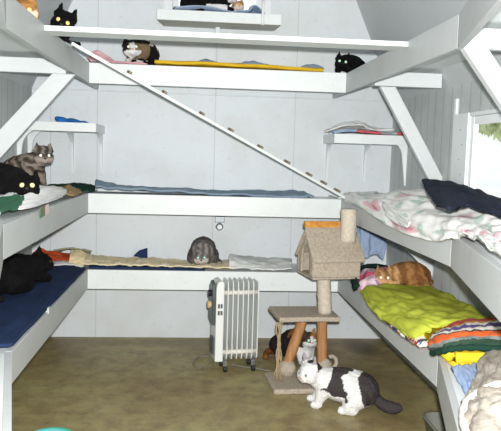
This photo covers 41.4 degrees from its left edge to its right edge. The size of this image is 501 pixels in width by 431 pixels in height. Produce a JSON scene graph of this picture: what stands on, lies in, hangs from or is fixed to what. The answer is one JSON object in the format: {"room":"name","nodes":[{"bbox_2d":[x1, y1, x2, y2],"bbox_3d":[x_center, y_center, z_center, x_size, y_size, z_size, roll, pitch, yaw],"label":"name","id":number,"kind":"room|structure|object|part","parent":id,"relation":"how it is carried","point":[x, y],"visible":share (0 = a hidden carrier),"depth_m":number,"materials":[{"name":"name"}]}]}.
{"room":"cat shelter room","nodes":[
{"label":"cat shelter room","id":0,"kind":"room"},
{"bbox_2d":[0,76,31,254],"bbox_3d":[-1.296,0.235,1.847,0.100,1.672,5.238,1,5,-5],"label":"wall","id":1,"kind":"structure","parent":0,"point":[13,95],"depth_m":3.92,"materials":[{"name":"paint"}]},
{"bbox_2d":[0,260,88,430],"bbox_3d":[-1.011,0.486,2.995,0.677,0.139,3.052,1,5,-5],"label":"wall shelf","id":2,"kind":"object","parent":1,"relation":"attached to","point":[13,359],"visible":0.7,"depth_m":2.66,"materials":[{"name":"white paint"}]},
{"bbox_2d":[0,265,85,347],"bbox_3d":[-1.148,0.387,3.265,0.419,0.029,2.200,1,5,-5],"label":"blanket","id":3,"kind":"object","parent":2,"relation":"on","point":[19,313],"visible":0.56,"depth_m":3.05,"materials":[{"name":"blue fabric"}]},
{"bbox_2d":[0,245,54,302],"bbox_3d":[-1.184,0.281,3.319,0.270,0.193,0.626,3,5,15],"label":"cat","id":4,"kind":"object","parent":3,"relation":"on","point":[19,272],"visible":0.96,"depth_m":3.25},
{"bbox_2d":[32,248,69,260],"bbox_3d":[-1.226,0.249,4.218,0.343,0.079,0.285,1,5,-5],"label":"blanket","id":5,"kind":"object","parent":3,"relation":"on","point":[55,256],"visible":0.54,"depth_m":4.18,"materials":[{"name":"orange fabric"}]},
{"bbox_2d":[53,261,82,266],"bbox_3d":[-1.154,0.301,4.098,0.252,0.037,0.095,1,5,-5],"label":"sheet","id":6,"kind":"object","parent":3,"relation":"on","point":[57,263],"visible":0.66,"depth_m":4.07,"materials":[{"name":"fabric"}]},
{"bbox_2d":[53,247,91,253],"bbox_3d":[-1.201,0.242,4.419,0.296,0.073,0.090,1,5,-5],"label":"blanket","id":7,"kind":"object","parent":2,"relation":"on","point":[70,248],"visible":0.77,"depth_m":4.38,"materials":[{"name":"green fabric"}]},
{"bbox_2d":[69,249,86,266],"bbox_3d":[-1.078,0.274,4.132,0.100,0.111,0.133,1,5,-5],"label":"cloth","id":8,"kind":"object","parent":2,"relation":"on","point":[77,257],"visible":0.98,"depth_m":4.11,"materials":[{"name":"beige fabric"}]},
{"bbox_2d":[0,190,97,275],"bbox_3d":[-1.000,0.029,2.902,0.663,0.121,3.156,1,5,-5],"label":"wall shelf","id":9,"kind":"object","parent":1,"relation":"attached to","point":[19,229],"visible":0.63,"depth_m":2.77,"materials":[{"name":"white paint"}]},
{"bbox_2d":[0,185,66,214],"bbox_3d":[-1.094,-0.081,2.922,0.347,0.088,1.535,1,5,-5],"label":"sheet","id":10,"kind":"object","parent":9,"relation":"on","point":[11,201],"visible":0.84,"depth_m":2.91,"materials":[{"name":"white fabric"}]},
{"bbox_2d":[0,162,39,194],"bbox_3d":[-1.138,-0.157,3.073,0.448,0.177,0.207,3,5,19],"label":"cat","id":11,"kind":"object","parent":10,"relation":"on","point":[14,179],"visible":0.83,"depth_m":2.99},
{"bbox_2d":[3,143,53,185],"bbox_3d":[-1.208,-0.246,3.496,0.369,0.282,0.254,4,6,20],"label":"cat","id":12,"kind":"object","parent":10,"relation":"on","point":[42,155],"visible":0.5,"depth_m":3.44},
{"bbox_2d":[40,204,48,217],"bbox_3d":[-0.888,-0.020,2.857,0.002,0.049,0.154,1,5,-4],"label":"label","id":13,"kind":"object","parent":9,"relation":"attached to","point":[44,210],"visible":1,"depth_m":2.85,"materials":[{"name":"multicoloured paper"}]},
{"bbox_2d":[47,182,94,191],"bbox_3d":[-1.164,-0.186,4.204,0.354,0.049,0.336,0,5,-15],"label":"blanket","id":14,"kind":"object","parent":9,"relation":"on","point":[82,186],"visible":0.69,"depth_m":4.13,"materials":[{"name":"fabric"}]},
{"bbox_2d":[59,184,82,196],"bbox_3d":[-1.130,-0.148,3.804,0.308,0.052,0.450,1,5,-5],"label":"blanket","id":15,"kind":"object","parent":9,"relation":"on","point":[72,191],"visible":0.37,"depth_m":3.80,"materials":[{"name":"beige fabric"}]},
{"bbox_2d":[0,0,98,159],"bbox_3d":[-0.984,-0.487,2.880,0.668,0.659,3.104,1,5,-5],"label":"wall shelf","id":16,"kind":"object","parent":1,"relation":"attached to","point":[27,47],"visible":0.91,"depth_m":3.42,"materials":[{"name":"white paint"}]},
{"bbox_2d":[17,0,38,18],"bbox_3d":[-0.981,-0.864,2.857,0.152,0.140,0.430,0,5,-16],"label":"cat","id":17,"kind":"object","parent":16,"relation":"on","point":[30,5],"visible":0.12,"depth_m":2.69},
{"bbox_3d":[-1.159,-0.778,3.438,0.403,0.076,0.040,1,5,-5],"label":"brace arm","id":18,"kind":"part","parent":16,"relation":"part of","materials":[{"name":"paint"}]},
{"bbox_2d":[50,3,80,46],"bbox_3d":[-0.911,-0.922,3.221,0.153,0.150,0.430,1,5,-12],"label":"cat","id":19,"kind":"object","parent":16,"relation":"on","point":[61,17],"visible":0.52,"depth_m":3.05},
{"bbox_2d":[65,41,344,197],"bbox_3d":[-0.177,-0.488,3.699,1.721,0.816,0.100,-1,6,-25],"label":"ramp","id":20,"kind":"object","parent":16,"relation":"attached to","point":[128,73],"visible":0.95,"depth_m":3.63,"materials":[{"name":"white paint"}]},
{"bbox_2d":[338,191,378,198],"bbox_3d":[0.692,-0.130,4.135,0.192,0.056,0.358,5,6,34],"label":"cloth","id":21,"kind":"object","parent":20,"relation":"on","point":[368,192],"visible":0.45,"depth_m":4.07,"materials":[{"name":"white fabric"}]},
{"bbox_2d":[44,25,407,50],"bbox_3d":[-0.091,-0.780,2.928,1.574,0.022,0.130,1,5,-5],"label":"plank","id":22,"kind":"object","parent":16,"relation":"on","point":[70,31],"visible":1,"depth_m":2.89,"materials":[{"name":"white paint"}]},
{"bbox_2d":[32,0,392,338],"bbox_3d":[-0.239,-0.506,4.557,2.640,2.720,0.100,1,5,-5],"label":"wall","id":23,"kind":"structure","parent":0,"point":[149,140],"depth_m":4.52,"materials":[{"name":"paint"}]},
{"bbox_2d":[17,121,104,173],"bbox_3d":[-1.199,-0.406,4.229,0.477,0.361,0.408,1,5,-5],"label":"corner shelf","id":24,"kind":"object","parent":23,"relation":"attached to","point":[36,127],"visible":0.8,"depth_m":4.03,"materials":[{"name":"white paint"}]},
{"bbox_2d":[55,116,87,122],"bbox_3d":[-1.129,-0.598,4.182,0.209,0.051,0.110,1,5,-5],"label":"towel","id":25,"kind":"object","parent":24,"relation":"on","point":[57,118],"visible":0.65,"depth_m":4.15,"materials":[{"name":"fabric"}]},
{"bbox_2d":[32,88,385,101],"bbox_3d":[-0.226,-0.811,4.473,2.436,0.008,0.012,1,5,-5],"label":"trim","id":26,"kind":"structure","parent":23,"relation":"attached to","point":[32,88],"depth_m":4.47,"materials":[{"name":"paint"}]},
{"bbox_2d":[87,263,337,291],"bbox_3d":[-0.242,0.392,4.379,1.573,0.121,0.419,1,5,-5],"label":"wall shelf","id":27,"kind":"object","parent":23,"relation":"attached to","point":[144,279],"visible":0.68,"depth_m":4.16,"materials":[{"name":"white paint"}]},
{"bbox_2d":[134,248,147,257],"bbox_3d":[-0.735,0.264,4.441,0.092,0.096,0.017,1,5,-5],"label":"cushion corner","id":28,"kind":"object","parent":27,"relation":"on","point":[143,253],"visible":0.55,"depth_m":4.43,"materials":[{"name":"blue fabric"}]},
{"bbox_2d":[89,265,204,270],"bbox_3d":[-0.650,0.328,4.170,0.725,0.021,0.082,1,5,-5],"label":"blanket","id":29,"kind":"object","parent":27,"relation":"on","point":[90,266],"visible":0.85,"depth_m":4.14,"materials":[{"name":"blue fabric"}]},
{"bbox_2d":[84,253,233,268],"bbox_3d":[-0.601,0.291,4.285,1.042,0.063,0.296,1,5,-5],"label":"blanket","id":30,"kind":"object","parent":27,"relation":"on","point":[92,259],"visible":0.87,"depth_m":4.21,"materials":[{"name":"beige fabric"}]},
{"bbox_2d":[187,236,221,264],"bbox_3d":[-0.292,0.232,4.318,0.224,0.190,0.298,0,6,-22],"label":"cat","id":31,"kind":"object","parent":30,"relation":"on","point":[203,250],"visible":0.98,"depth_m":4.26},
{"bbox_2d":[228,254,291,270],"bbox_3d":[0.074,0.297,4.340,0.444,0.077,0.302,1,5,-5],"label":"sheet","id":32,"kind":"object","parent":27,"relation":"on","point":[238,261],"visible":1,"depth_m":4.27,"materials":[{"name":"fabric"}]},
{"bbox_2d":[88,191,340,217],"bbox_3d":[-0.229,-0.078,4.336,1.573,0.121,0.419,1,5,-5],"label":"wall shelf","id":33,"kind":"object","parent":23,"relation":"attached to","point":[113,202],"visible":1,"depth_m":4.13,"materials":[{"name":"white paint"}]},
{"bbox_2d":[95,179,313,197],"bbox_3d":[-0.307,-0.178,4.317,1.408,0.081,0.360,1,5,-5],"label":"blanket","id":34,"kind":"object","parent":33,"relation":"on","point":[98,183],"visible":1,"depth_m":4.19,"materials":[{"name":"blue fabric"}]},
{"bbox_2d":[215,43,217,93],"bbox_3d":[-0.228,-1.025,4.454,0.014,0.408,0.010,1,5,-5],"label":"trim","id":35,"kind":"structure","parent":23,"relation":"attached to","point":[216,43],"depth_m":4.44,"materials":[{"name":"paint"}]},
{"bbox_2d":[163,0,270,30],"bbox_3d":[-0.218,-1.555,4.440,0.715,0.610,0.100,1,5,-5],"label":"window","id":36,"kind":"structure","parent":23,"relation":"in","point":[167,4],"depth_m":4.43,"materials":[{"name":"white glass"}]},
{"bbox_2d":[261,0,264,24],"bbox_3d":[0.079,-1.293,4.203,0.023,0.170,0.024,1,5,-5],"label":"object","id":37,"kind":"object","parent":36,"relation":"attached to","point":[263,1],"visible":1,"depth_m":4.20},
{"bbox_2d":[89,63,346,92],"bbox_3d":[-0.205,-0.861,4.265,1.573,0.121,0.419,1,5,-5],"label":"wall shelf","id":38,"kind":"object","parent":23,"relation":"attached to","point":[99,73],"visible":1,"depth_m":4.06,"materials":[{"name":"white paint"}]},
{"bbox_2d":[87,50,146,64],"bbox_3d":[-0.825,-0.975,4.122,0.380,0.095,0.205,1,5,-5],"label":"blanket","id":39,"kind":"object","parent":38,"relation":"on","point":[100,54],"visible":0.77,"depth_m":4.05,"materials":[{"name":"pink fabric"}]},
{"bbox_2d":[122,39,159,64],"bbox_3d":[-0.690,-1.034,4.203,0.167,0.187,0.343,4,6,28],"label":"cat","id":40,"kind":"object","parent":38,"relation":"on","point":[145,51],"visible":0.77,"depth_m":4.10},
{"bbox_2d":[154,60,322,71],"bbox_3d":[-0.078,-0.942,4.256,1.048,0.044,0.340,1,5,-5],"label":"blanket","id":41,"kind":"object","parent":38,"relation":"on","point":[157,62],"visible":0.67,"depth_m":4.11,"materials":[{"name":"yellow fabric"}]},
{"bbox_2d":[199,59,215,61],"bbox_3d":[-0.281,-0.985,4.279,0.169,0.051,0.099,1,5,-5],"label":"folded cloth","id":42,"kind":"object","parent":41,"relation":"on","point":[206,60],"visible":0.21,"depth_m":4.24,"materials":[{"name":"blue fabric"}]},
{"bbox_2d":[242,61,268,64],"bbox_3d":[0.016,-0.978,4.304,0.229,0.053,0.096,1,5,-5],"label":"folded cloth","id":43,"kind":"object","parent":41,"relation":"on","point":[244,62],"visible":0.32,"depth_m":4.27,"materials":[{"name":"blue fabric"}]},
{"bbox_2d":[301,64,323,68],"bbox_3d":[0.402,-0.969,4.338,0.157,0.043,0.100,1,5,-5],"label":"folded cloth","id":44,"kind":"object","parent":41,"relation":"on","point":[306,65],"visible":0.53,"depth_m":4.30,"materials":[{"name":"blue fabric"}]},
{"bbox_2d":[157,9,281,32],"bbox_3d":[-0.205,-1.242,4.305,0.787,0.112,0.228,1,5,-5],"label":"window perch","id":45,"kind":"structure","parent":23,"relation":"in","point":[166,17],"depth_m":4.21,"materials":[{"name":"paint"}]},
{"bbox_2d":[174,5,264,13],"bbox_3d":[-0.211,-1.326,4.289,0.630,0.063,0.182,1,5,-5],"label":"blanket","id":46,"kind":"object","parent":45,"relation":"on","point":[254,8],"visible":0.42,"depth_m":4.22,"materials":[{"name":"fabric"}]},
{"bbox_2d":[173,0,235,10],"bbox_3d":[-0.290,-1.393,4.291,0.414,0.178,0.182,2,5,7],"label":"cat","id":47,"kind":"object","parent":46,"relation":"on","point":[221,4],"visible":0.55,"depth_m":4.24},
{"bbox_2d":[231,0,243,10],"bbox_3d":[-0.074,-1.354,4.330,0.110,0.100,0.188,1,5,-10],"label":"cat","id":48,"kind":"object","parent":46,"relation":"on","point":[237,5],"visible":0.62,"depth_m":4.25},
{"bbox_2d":[215,216,224,230],"bbox_3d":[-0.211,0.057,4.540,0.064,0.102,0.043,1,5,-5],"label":"wall socket","id":49,"kind":"object","parent":23,"relation":"attached to","point":[219,220],"visible":1,"depth_m":4.53,"materials":[{"name":"white plastic"}]},
{"bbox_3d":[-0.212,0.077,4.553,0.062,0.061,0.020,1,5,-5],"label":"dial plate","id":50,"kind":"part","parent":49,"relation":"part of","materials":[{"name":"white plastic"}]},
{"bbox_3d":[-0.211,0.026,4.543,0.064,0.041,0.030,1,5,-5],"label":"plate","id":51,"kind":"part","parent":49,"relation":"part of","materials":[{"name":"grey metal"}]},
{"bbox_2d":[323,133,408,185],"bbox_3d":[0.752,-0.371,4.412,0.484,0.321,0.378,1,5,-5],"label":"corner shelf","id":52,"kind":"object","parent":23,"relation":"attached to","point":[401,142],"visible":0.94,"depth_m":4.23,"materials":[{"name":"white paint"}]},
{"bbox_2d":[325,120,393,132],"bbox_3d":[0.713,-0.578,4.361,0.505,0.087,0.270,1,5,-5],"label":"cloth","id":53,"kind":"object","parent":52,"relation":"on","point":[356,124],"visible":0.88,"depth_m":4.26,"materials":[{"name":"white fabric"}]},
{"bbox_2d":[333,129,403,135],"bbox_3d":[0.767,-0.537,4.286,0.495,0.035,0.138,1,5,-5],"label":"towel","id":54,"kind":"object","parent":52,"relation":"on","point":[346,130],"visible":0.88,"depth_m":4.23,"materials":[{"name":"fabric"}]},
{"bbox_2d":[12,337,441,430],"bbox_3d":[-0.061,1.140,2.086,2.640,0.100,5.338,1,5,-5],"label":"floor","id":55,"kind":"structure","parent":0,"point":[72,383],"depth_m":3.57,"materials":[{"name":"laminate"}]},
{"bbox_2d":[35,427,71,430],"bbox_3d":[-0.847,0.968,2.793,0.224,0.068,0.224,1,5,-5],"label":"bowl","id":56,"kind":"object","parent":55,"relation":"on","point":[49,428],"visible":1,"depth_m":2.89,"materials":[{"name":"teal plastic"}]},
{"bbox_2d":[192,277,258,371],"bbox_3d":[-0.155,0.641,4.018,0.382,0.551,0.318,1,5,-5],"label":"radiator","id":57,"kind":"object","parent":55,"relation":"on","point":[233,305],"visible":1,"depth_m":3.91,"materials":[{"name":"white metal"}]},
{"bbox_3d":[-0.296,0.845,4.060,0.116,0.129,0.248,1,5,-5],"label":"power cord","id":58,"kind":"part","parent":57,"relation":"part of","materials":[{"name":"grey plastic"}]},
{"bbox_3d":[-0.241,0.519,3.883,0.020,0.048,0.048,0,5,-14],"label":"thermostat knob","id":59,"kind":"part","parent":57,"relation":"part of","materials":[{"name":"plastic"}]},
{"bbox_3d":[-0.225,0.508,3.908,0.019,0.258,0.133,0,5,-14],"label":"control panel","id":60,"kind":"part","parent":57,"relation":"part of","materials":[{"name":"grey plastic"}]},
{"bbox_2d":[218,304,222,314],"bbox_3d":[-0.176,0.547,3.850,0.028,0.065,0.001,0,5,-14],"label":"grille","id":61,"kind":"object","parent":57,"relation":"attached to","point":[220,306],"depth_m":3.85,"materials":[{"name":"grey plastic"}]},
{"bbox_2d":[231,363,269,371],"bbox_3d":[-0.003,0.913,3.983,0.260,0.008,0.018,4,6,24],"label":"extension cord","id":62,"kind":"object","parent":55,"relation":"on","point":[231,363],"visible":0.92,"depth_m":3.98,"materials":[{"name":"grey plastic"}]},
{"bbox_2d":[262,328,316,365],"bbox_3d":[0.240,0.797,4.128,0.302,0.238,0.346,0,5,-17],"label":"cat","id":63,"kind":"object","parent":55,"relation":"on","point":[308,343],"visible":0.72,"depth_m":4.08},
{"bbox_2d":[264,208,364,394],"bbox_3d":[0.359,0.453,3.724,0.515,0.996,0.402,1,5,-5],"label":"cat tree","id":64,"kind":"object","parent":55,"relation":"on","point":[326,251],"visible":0.8,"depth_m":3.67,"materials":[{"name":"beige carpet"}]},
{"bbox_3d":[0.424,0.146,3.799,0.298,0.179,0.151,0,5,-16],"label":"roof panel","id":65,"kind":"part","parent":64,"relation":"part of","materials":[{"name":"beige carpet"}]},
{"bbox_3d":[0.417,0.445,3.749,0.096,0.223,0.083,1,5,-5],"label":"post","id":66,"kind":"part","parent":64,"relation":"part of","materials":[{"name":"beige carpet"}]},
{"bbox_3d":[0.465,0.165,3.650,0.308,0.171,0.149,0,5,-16],"label":"roof panel","id":67,"kind":"part","parent":64,"relation":"part of","materials":[{"name":"beige carpet"}]},
{"bbox_2d":[297,352,402,415],"bbox_3d":[0.498,0.853,3.372,0.524,0.278,0.236,2,5,1],"label":"cat","id":68,"kind":"object","parent":55,"relation":"on","point":[357,390],"visible":1,"depth_m":3.32},
{"bbox_2d":[423,411,445,430],"bbox_3d":[0.948,0.995,3.010,0.260,0.082,0.340,1,5,-5],"label":"tray","id":69,"kind":"object","parent":55,"relation":"on","point":[434,421],"visible":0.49,"depth_m":3.15,"materials":[{"name":"grey plastic"}]},
{"bbox_2d":[0,0,500,99],"bbox_3d":[0.006,-1.135,1.879,2.640,1.128,5.338,1,5,-5],"label":"ceiling","id":70,"kind":"structure","parent":0,"point":[386,20],"depth_m":3.83,"materials":[{"name":"paint"}]},
{"bbox_2d":[382,80,497,392],"bbox_3d":[1.197,0.289,2.062,0.025,1.672,5.238,1,5,-5],"label":"wall","id":71,"kind":"structure","parent":0,"point":[432,113],"depth_m":3.72,"materials":[{"name":"paint"}]},
{"bbox_2d":[337,264,465,430],"bbox_3d":[0.736,0.534,3.133,0.698,0.121,3.082,1,5,-5],"label":"wall shelf","id":72,"kind":"object","parent":71,"relation":"attached to","point":[436,369],"visible":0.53,"depth_m":2.62,"materials":[{"name":"white paint"}]},
{"bbox_2d":[350,263,387,291],"bbox_3d":[0.668,0.349,3.924,0.253,0.097,0.759,5,6,31],"label":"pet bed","id":73,"kind":"object","parent":72,"relation":"on","point":[354,282],"visible":0.41,"depth_m":3.95,"materials":[{"name":"fabric"}]},
{"bbox_2d":[358,267,387,292],"bbox_3d":[0.678,0.369,3.704,0.183,0.139,0.495,4,6,21],"label":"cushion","id":74,"kind":"object","parent":73,"relation":"in","point":[367,277],"visible":0.38,"depth_m":3.61,"materials":[{"name":"pink fabric"}]},
{"bbox_2d":[383,286,435,347],"bbox_3d":[0.821,0.442,3.171,0.490,0.047,1.255,1,5,-5],"label":"blanket","id":75,"kind":"object","parent":72,"relation":"on","point":[421,341],"visible":0.12,"depth_m":2.59,"materials":[{"name":"white fabric"}]},
{"bbox_2d":[374,261,433,285],"bbox_3d":[0.838,0.319,3.603,0.341,0.138,0.179,1,5,-9],"label":"cat","id":76,"kind":"object","parent":75,"relation":"on","point":[413,273],"visible":0.88,"depth_m":3.57},
{"bbox_2d":[360,283,486,338],"bbox_3d":[0.785,0.406,3.081,0.485,0.096,0.996,1,5,-5],"label":"blanket","id":77,"kind":"object","parent":75,"relation":"on","point":[413,310],"visible":0.84,"depth_m":2.92,"materials":[{"name":"fabric"}]},
{"bbox_2d":[424,327,490,366],"bbox_3d":[0.890,0.491,2.494,0.400,0.081,0.300,1,5,-5],"label":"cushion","id":78,"kind":"object","parent":72,"relation":"on","point":[461,357],"visible":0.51,"depth_m":2.34,"materials":[{"name":"fabric"}]},
{"bbox_2d":[427,318,500,355],"bbox_3d":[0.881,0.456,2.454,0.470,0.118,0.371,1,5,-5],"label":"blanket","id":79,"kind":"object","parent":78,"relation":"on","point":[470,334],"visible":0.99,"depth_m":2.35,"materials":[{"name":"fabric"}]},
{"bbox_2d":[450,362,476,394],"bbox_3d":[0.756,0.541,2.088,0.166,0.048,0.520,2,5,7],"label":"sheet","id":80,"kind":"object","parent":72,"relation":"on","point":[464,374],"visible":0.25,"depth_m":2.23,"materials":[{"name":"fabric"}]},
{"bbox_2d":[459,350,500,430],"bbox_3d":[0.773,0.492,2.042,0.215,0.129,1.068,4,6,20],"label":"blanket","id":81,"kind":"object","parent":72,"relation":"on","point":[480,409],"visible":0.91,"depth_m":1.78,"materials":[{"name":"white fabric"}]},
{"bbox_2d":[328,195,500,321],"bbox_3d":[0.772,0.206,3.067,0.652,0.398,3.158,1,5,-5],"label":"wall shelf","id":82,"kind":"object","parent":71,"relation":"attached to","point":[479,268],"visible":0.48,"depth_m":2.21,"materials":[{"name":"white paint"}]},
{"bbox_2d":[357,226,386,259],"bbox_3d":[0.775,0.172,4.254,0.199,0.232,0.053,1,5,-5],"label":"towel","id":83,"kind":"object","parent":82,"relation":"hanging from","point":[371,243],"visible":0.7,"depth_m":4.25,"materials":[{"name":"fabric"}]},
{"bbox_2d":[344,189,500,255],"bbox_3d":[0.816,-0.012,2.867,0.584,0.188,2.454,1,5,-5],"label":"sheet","id":84,"kind":"object","parent":82,"relation":"on","point":[429,222],"visible":0.76,"depth_m":2.65,"materials":[{"name":"white fabric"}]},
{"bbox_2d":[382,203,410,227],"bbox_3d":[0.636,-0.001,2.924,0.017,0.078,0.417,1,5,-5],"label":"sheet","id":85,"kind":"object","parent":84,"relation":"hanging from","point":[395,216],"visible":1,"depth_m":2.90,"materials":[{"name":"fabric"}]},
{"bbox_2d":[422,178,500,217],"bbox_3d":[0.849,-0.096,2.796,0.248,0.089,1.764,2,5,8],"label":"blanket","id":86,"kind":"object","parent":84,"relation":"on","point":[449,195],"visible":1,"depth_m":2.42,"materials":[{"name":"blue fabric"}]},
{"bbox_2d":[332,0,500,179],"bbox_3d":[0.796,-0.449,3.035,0.694,0.660,3.104,1,5,-5],"label":"wall shelf","id":87,"kind":"object","parent":71,"relation":"attached to","point":[471,35],"visible":0.86,"depth_m":2.83,"materials":[{"name":"white paint"}]},
{"bbox_2d":[335,51,364,72],"bbox_3d":[0.653,-0.977,4.292,0.321,0.137,0.175,-2,6,-35],"label":"cat","id":88,"kind":"object","parent":87,"relation":"on","point":[346,63],"visible":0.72,"depth_m":4.20},
{"bbox_3d":[0.856,-0.738,3.612,0.372,0.077,0.040,1,5,-5],"label":"brace arm","id":89,"kind":"part","parent":87,"relation":"part of","materials":[{"name":"paint"}]},
{"bbox_3d":[0.967,-0.629,2.392,0.416,0.073,0.040,1,5,-5],"label":"brace arm","id":90,"kind":"part","parent":87,"relation":"part of","materials":[{"name":"paint"}]},
{"bbox_2d":[450,99,458,180],"bbox_3d":[1.067,-0.305,3.487,0.014,0.610,0.027,1,5,-5],"label":"trim","id":91,"kind":"structure","parent":71,"relation":"attached to","point":[456,101],"depth_m":3.47,"materials":[{"name":"white paint"}]},
{"bbox_2d":[451,108,500,188],"bbox_3d":[1.113,-0.168,2.951,0.044,0.617,1.060,1,5,-5],"label":"window","id":92,"kind":"structure","parent":71,"relation":"in","point":[466,127],"depth_m":3.29,"materials":[{"name":"white wood"}]},
{"label":"outside","id":93,"kind":"structure","parent":0,"visible":0},
{"bbox_2d":[478,122,500,144],"bbox_3d":[2.781,-0.779,7.826,0.714,2.862,1.714,1,5,-5],"label":"tree","id":94,"kind":"object","parent":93,"point":[494,129],"visible":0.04,"depth_m":7.10,"materials":[{"name":"green plant"}]}
]}

